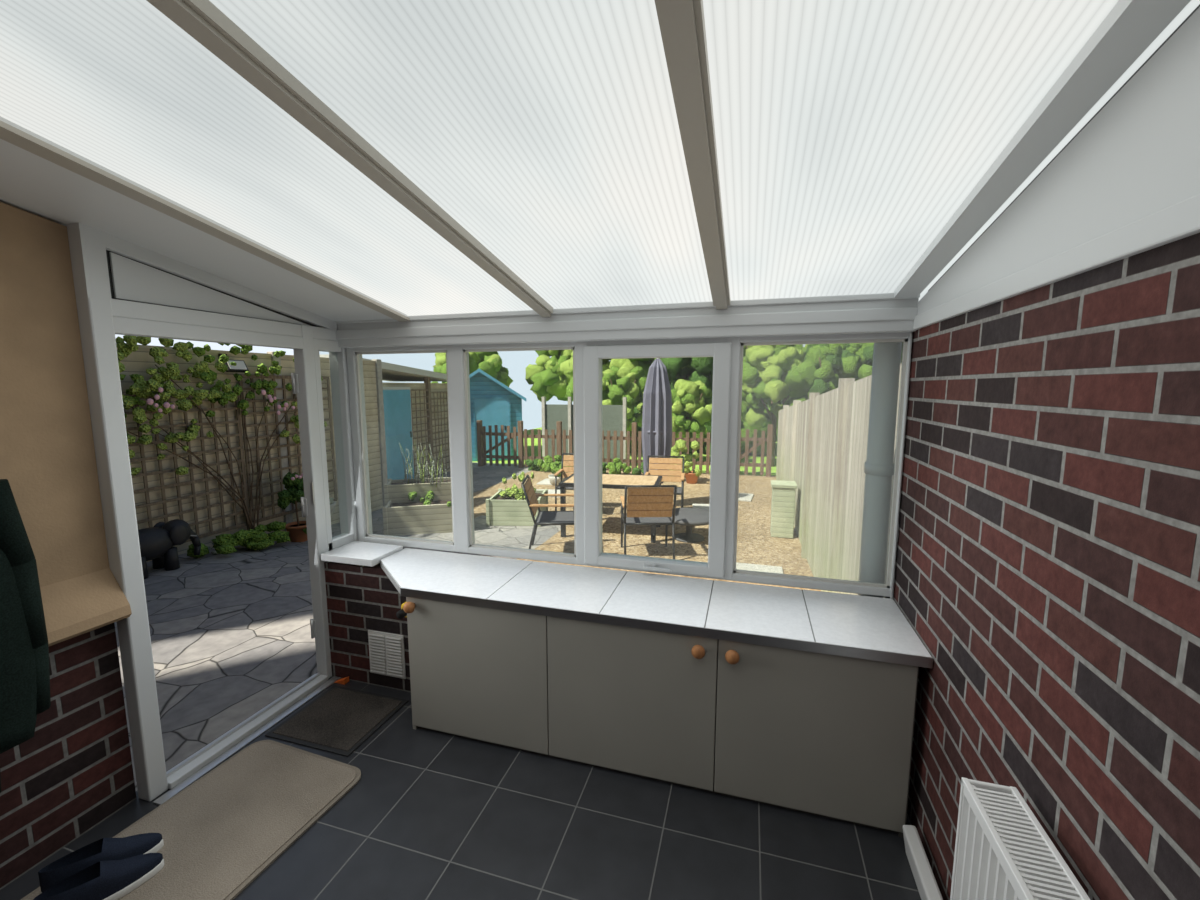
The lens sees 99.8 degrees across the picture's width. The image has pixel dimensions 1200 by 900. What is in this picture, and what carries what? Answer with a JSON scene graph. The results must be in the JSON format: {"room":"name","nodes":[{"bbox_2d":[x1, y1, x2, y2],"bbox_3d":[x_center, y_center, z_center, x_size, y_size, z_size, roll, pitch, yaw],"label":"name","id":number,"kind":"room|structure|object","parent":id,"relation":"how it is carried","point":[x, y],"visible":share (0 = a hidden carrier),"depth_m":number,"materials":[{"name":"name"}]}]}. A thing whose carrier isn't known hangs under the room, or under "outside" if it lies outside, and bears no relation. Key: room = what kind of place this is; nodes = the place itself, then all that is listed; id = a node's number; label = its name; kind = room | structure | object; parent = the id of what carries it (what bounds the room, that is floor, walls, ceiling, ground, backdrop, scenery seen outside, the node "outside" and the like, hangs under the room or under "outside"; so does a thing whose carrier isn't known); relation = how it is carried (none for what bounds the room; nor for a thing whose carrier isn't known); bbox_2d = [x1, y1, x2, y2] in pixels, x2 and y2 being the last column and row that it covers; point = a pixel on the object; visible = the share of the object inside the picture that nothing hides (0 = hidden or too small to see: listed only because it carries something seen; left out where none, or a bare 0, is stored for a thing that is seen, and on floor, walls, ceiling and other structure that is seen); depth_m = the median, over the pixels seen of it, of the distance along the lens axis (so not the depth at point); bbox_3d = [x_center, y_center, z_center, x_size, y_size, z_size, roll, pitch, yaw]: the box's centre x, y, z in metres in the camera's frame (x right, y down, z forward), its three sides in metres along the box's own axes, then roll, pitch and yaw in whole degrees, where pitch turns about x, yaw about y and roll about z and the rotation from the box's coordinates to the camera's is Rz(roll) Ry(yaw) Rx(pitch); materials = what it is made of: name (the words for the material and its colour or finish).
{"room":"conservatory","nodes":[
{"label":"conservatory","id":0,"kind":"room"},
{"bbox_2d":[0,202,136,889],"bbox_3d":[-2.231,0.315,1.043,0.405,2.660,1.844,2,7,16],"label":"wall","id":1,"kind":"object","parent":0,"point":[75,772],"depth_m":1.77,"materials":[{"name":"beige paint"}]},
{"bbox_2d":[324,548,410,691],"bbox_3d":[-0.139,1.053,2.632,2.958,0.800,0.340,2,7,16],"label":"wall","id":2,"kind":"structure","parent":0,"point":[361,599],"depth_m":2.79,"materials":[{"name":"brick"}]},
{"bbox_2d":[368,630,405,678],"bbox_3d":[-1.169,1.119,2.759,0.230,0.250,0.017,2,7,16],"label":"air vent","id":3,"kind":"object","parent":2,"relation":"in","point":[386,650],"visible":1,"depth_m":2.75,"materials":[{"name":"white plastic"}]},
{"bbox_2d":[346,332,912,598],"bbox_3d":[-0.079,0.021,2.579,2.882,1.178,0.125,2,7,16],"label":"window","id":4,"kind":"structure","parent":2,"relation":"in","point":[726,352],"depth_m":2.52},
{"bbox_2d":[335,293,919,347],"bbox_3d":[-0.126,-0.620,2.530,2.989,0.155,0.170,2,7,16],"label":"beam","id":5,"kind":"structure","parent":4,"relation":"on","point":[879,312],"depth_m":2.35,"materials":[{"name":"white plastic"}]},
{"bbox_2d":[0,673,920,899],"bbox_3d":[-0.458,1.578,1.169,3.310,0.120,2.790,2,7,16],"label":"floor","id":6,"kind":"structure","parent":0,"point":[429,814],"depth_m":1.86,"materials":[{"name":"tile"}]},
{"bbox_2d":[20,740,360,899],"bbox_3d":[-1.456,1.427,1.843,0.640,0.013,0.940,2,8,19],"label":"rug","id":7,"kind":"object","parent":6,"relation":"on","point":[219,833],"visible":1,"depth_m":1.93,"materials":[{"name":"beige fabric"}]},
{"bbox_2d":[33,833,164,899],"bbox_3d":[-1.649,1.393,1.676,0.300,0.098,0.223,-6,9,-41],"label":"shoes","id":8,"kind":"object","parent":7,"relation":"on","point":[104,868],"visible":1,"depth_m":1.66,"materials":[{"name":"blue"}]},
{"bbox_2d":[265,685,408,756],"bbox_3d":[-1.306,1.342,2.541,0.485,0.009,0.425,2,7,16],"label":"doormat","id":9,"kind":"object","parent":6,"relation":"on","point":[339,720],"visible":1,"depth_m":2.51,"materials":[{"name":"grey rubber"}]},
{"bbox_2d":[335,676,348,684],"bbox_3d":[-1.456,1.294,2.848,0.070,0.030,0.036,2,7,16],"label":"doorstop","id":10,"kind":"object","parent":6,"relation":"on","point":[345,680],"visible":1,"depth_m":2.83,"materials":[{"name":"orange rubber"}]},
{"bbox_2d":[396,597,918,837],"bbox_3d":[0.099,1.043,2.216,2.193,0.682,0.306,2,7,16],"label":"base cabinet","id":11,"kind":"object","parent":6,"relation":"on","point":[819,734],"visible":0.94,"depth_m":2.05,"materials":[{"name":"grey"}]},
{"bbox_2d":[321,541,932,667],"bbox_3d":[-0.156,0.649,2.396,2.879,0.056,0.518,2,7,16],"label":"countertop","id":12,"kind":"structure","parent":11,"relation":"on","point":[839,624],"depth_m":2.21,"materials":[{"name":"grey tile"}]},
{"bbox_2d":[902,825,942,899],"bbox_3d":[1.062,1.402,1.655,0.060,0.117,0.300,2,7,16],"label":"baseboard","id":13,"kind":"structure","parent":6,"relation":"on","point":[926,883],"depth_m":1.65,"materials":[{"name":"white plastic"}]},
{"bbox_2d":[0,0,1190,321],"bbox_3d":[-0.510,-0.752,1.136,3.150,0.663,3.250,2,7,16],"label":"roof beams","id":14,"kind":"structure","parent":0,"point":[39,176],"depth_m":1.36,"materials":[{"name":"white plastic"}]},
{"bbox_2d":[0,0,1199,315],"bbox_3d":[-0.223,-0.772,1.027,2.540,0.594,3.210,2,7,16],"label":"roof","id":15,"kind":"structure","parent":14,"relation":"on","point":[849,134],"depth_m":1.18,"materials":[{"name":"white plastic"}]},
{"bbox_2d":[885,4,1199,899],"bbox_3d":[1.020,0.332,0.767,0.294,2.690,3.160,2,7,16],"label":"wall","id":16,"kind":"structure","parent":0,"point":[1047,570],"depth_m":1.01,"materials":[{"name":"brick"}]},
{"bbox_2d":[858,342,901,597],"bbox_3d":[1.297,0.449,2.391,0.124,2.055,0.124,2,7,16],"label":"downpipe","id":17,"kind":"object","parent":16,"relation":"attached to","point":[878,465],"visible":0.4,"depth_m":2.30,"materials":[{"name":"grey plastic"}]},
{"bbox_2d":[950,777,1089,899],"bbox_3d":[0.777,1.186,0.770,0.139,0.752,1.025,2,7,16],"label":"radiator","id":18,"kind":"object","parent":16,"relation":"attached to","point":[1003,852],"visible":1,"depth_m":1.04,"materials":[{"name":"white metal"}]},
{"bbox_3d":[-1.901,-1.613,-3.418,10.830,7.650,6.000,2,7,16],"label":"wall","id":19,"kind":"structure","parent":0,"visible":0},
{"bbox_2d":[0,479,50,792],"bbox_3d":[-1.925,0.500,1.400,0.179,1.196,0.545,2,7,16],"label":"coat","id":20,"kind":"object","parent":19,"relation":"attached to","point":[24,648],"visible":1,"depth_m":1.58,"materials":[{"name":"green fabric"}]},
{"bbox_2d":[65,223,357,804],"bbox_3d":[-1.645,0.228,2.487,0.160,2.236,1.256,2,7,16],"label":"door frame","id":21,"kind":"structure","parent":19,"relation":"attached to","point":[122,287],"depth_m":2.05,"materials":[{"name":"white plastic"}]},
{"label":"outside","id":22,"kind":"structure","parent":0,"visible":0},
{"bbox_2d":[114,427,820,790],"bbox_3d":[3.268,-0.619,19.915,15.000,0.399,41.100,2,7,16],"label":"ground","id":23,"kind":"structure","parent":22,"point":[230,634],"depth_m":4.37,"materials":[{"name":"stone"}]},
{"bbox_2d":[138,519,200,578],"bbox_3d":[-4.252,0.929,4.878,0.307,0.457,0.719,2,7,16],"label":"statue","id":24,"kind":"object","parent":23,"relation":"on","point":[157,542],"visible":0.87,"depth_m":4.86,"materials":[{"name":"grey stone"}]},
{"bbox_2d":[116,335,387,561],"bbox_3d":[-4.558,0.125,4.760,0.364,2.684,7.550,2,7,16],"label":"fence","id":25,"kind":"object","parent":23,"relation":"on","point":[213,436],"visible":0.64,"depth_m":5.73,"materials":[{"name":"wood"}]},
{"bbox_2d":[187,472,335,557],"bbox_3d":[-3.883,0.764,5.987,0.557,0.942,1.783,3,8,22],"label":"plants","id":26,"kind":"object","parent":23,"relation":"on","point":[256,539],"visible":0.71,"depth_m":5.93,"materials":[{"name":"plant"}]},
{"bbox_2d":[320,354,449,479],"bbox_3d":[-4.658,-0.550,10.436,1.800,2.540,4.020,1,7,11],"label":"garden shed","id":27,"kind":"object","parent":23,"relation":"on","point":[417,413],"visible":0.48,"depth_m":10.59,"materials":[{"name":"wood"}]},
{"bbox_2d":[382,442,452,535],"bbox_3d":[-2.526,0.498,7.353,1.136,1.199,1.149,-2,7,-15],"label":"planter","id":28,"kind":"object","parent":23,"relation":"on","point":[414,506],"visible":0.84,"depth_m":7.12,"materials":[{"name":"beige wood"}]},
{"bbox_2d":[469,369,525,460],"bbox_3d":[-3.467,-1.096,14.969,2.440,2.500,3.120,-1,7,-10],"label":"garden shed","id":29,"kind":"object","parent":23,"relation":"on","point":[492,402],"visible":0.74,"depth_m":13.63,"materials":[{"name":"wood"}]},
{"bbox_2d":[486,472,547,526],"bbox_3d":[-1.237,0.683,7.654,0.790,0.755,0.790,0,7,2],"label":"planter","id":30,"kind":"object","parent":23,"relation":"on","point":[509,506],"visible":0.77,"depth_m":7.32,"materials":[{"name":"beige wood"}]},
{"bbox_2d":[521,474,573,548],"bbox_3d":[-0.582,0.792,6.090,0.647,0.916,0.610,0,7,-1],"label":"garden chair","id":31,"kind":"object","parent":23,"relation":"on","point":[543,517],"visible":0.77,"depth_m":5.96,"materials":[{"name":"grey metal"}]},
{"bbox_2d":[525,455,571,485],"label":"pots","id":32,"kind":"object","parent":23,"relation":"on","point":[548,464],"depth_m":10.48,"materials":[{"name":"stone"}]},
{"bbox_2d":[554,453,573,510],"bbox_3d":[-0.376,0.546,8.115,0.610,0.917,0.648,1,7,6],"label":"garden chair","id":33,"kind":"object","parent":23,"relation":"on","point":[568,459],"visible":0.44,"depth_m":8.32,"materials":[{"name":"grey"}]},
{"bbox_2d":[541,397,626,465],"bbox_3d":[-0.426,-0.487,13.057,2.270,1.760,0.120,2,7,16],"label":"fence","id":34,"kind":"object","parent":23,"relation":"on","point":[614,417],"visible":0.4,"depth_m":13.04,"materials":[{"name":"wood"}]},
{"bbox_2d":[559,473,661,542],"bbox_3d":[0.174,0.768,7.002,1.300,0.744,0.840,1,7,11],"label":"garden table","id":35,"kind":"object","parent":23,"relation":"on","point":[611,481],"visible":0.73,"depth_m":6.76,"materials":[{"name":"brown wood"}]},
{"bbox_2d":[602,457,643,474],"label":"plants","id":36,"kind":"object","parent":23,"relation":"on","point":[615,466],"depth_m":11.54,"materials":[{"name":"plant"}]},
{"bbox_2d":[476,420,772,476],"bbox_3d":[0.374,-0.075,12.086,7.132,1.180,0.134,2,7,13],"label":"picket fence","id":37,"kind":"object","parent":23,"relation":"on","point":[481,430],"visible":0.52,"depth_m":12.06,"materials":[{"name":"brown wood"}]},
{"bbox_2d":[620,485,676,558],"bbox_3d":[0.562,0.809,6.000,0.610,0.916,0.647,0,7,-1],"label":"garden chair","id":38,"kind":"object","parent":23,"relation":"on","point":[644,504],"visible":1,"depth_m":5.75,"materials":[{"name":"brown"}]},
{"bbox_2d":[642,358,671,482],"bbox_3d":[0.948,-0.282,8.405,0.493,2.480,0.493,2,7,16],"label":"parasol","id":39,"kind":"object","parent":23,"relation":"on","point":[657,395],"visible":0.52,"depth_m":8.21,"materials":[{"name":"grey fabric"}]},
{"bbox_2d":[536,478,782,573],"bbox_3d":[0.183,1.004,7.478,4.634,0.199,6.134,2,7,16],"label":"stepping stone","id":40,"kind":"object","parent":23,"relation":"on","point":[747,497],"visible":0.27,"depth_m":8.21,"materials":[{"name":"grey stone"}]},
{"bbox_2d":[645,455,684,507],"bbox_3d":[0.993,0.585,7.796,0.610,0.917,0.648,1,7,10],"label":"garden chair","id":41,"kind":"object","parent":23,"relation":"on","point":[670,467],"visible":0.72,"depth_m":7.98,"materials":[{"name":"grey"}]},
{"bbox_2d":[431,342,902,466],"bbox_3d":[3.078,-2.358,17.329,23.020,5.427,9.186,5,9,35],"label":"trees","id":42,"kind":"object","parent":23,"relation":"on","point":[774,376],"visible":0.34,"depth_m":13.12,"materials":[{"name":"green plant"}]},
{"bbox_2d":[671,439,701,483],"label":"pots","id":43,"kind":"object","parent":23,"relation":"on","point":[680,445],"depth_m":10.47,"materials":[{"name":"stone"}]},
{"bbox_2d":[670,508,708,542],"bbox_3d":[1.185,1.010,6.709,0.770,0.335,0.770,2,7,16],"label":"garden table","id":44,"kind":"object","parent":23,"relation":"on","point":[689,517],"visible":0.74,"depth_m":6.61,"materials":[{"name":"grey"}]},
{"bbox_2d":[770,480,796,538],"bbox_3d":[2.468,0.798,6.825,0.320,0.725,0.320,2,7,16],"label":"storage box","id":45,"kind":"object","parent":23,"relation":"on","point":[783,492],"visible":1,"depth_m":6.70,"materials":[{"name":"wood"}]},
{"bbox_2d":[776,363,901,597],"bbox_3d":[2.677,0.099,6.670,0.122,2.250,9.012,2,7,15],"label":"fence","id":46,"kind":"object","parent":23,"relation":"on","point":[822,441],"visible":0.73,"depth_m":4.57,"materials":[{"name":"beige wood"}]}
]}

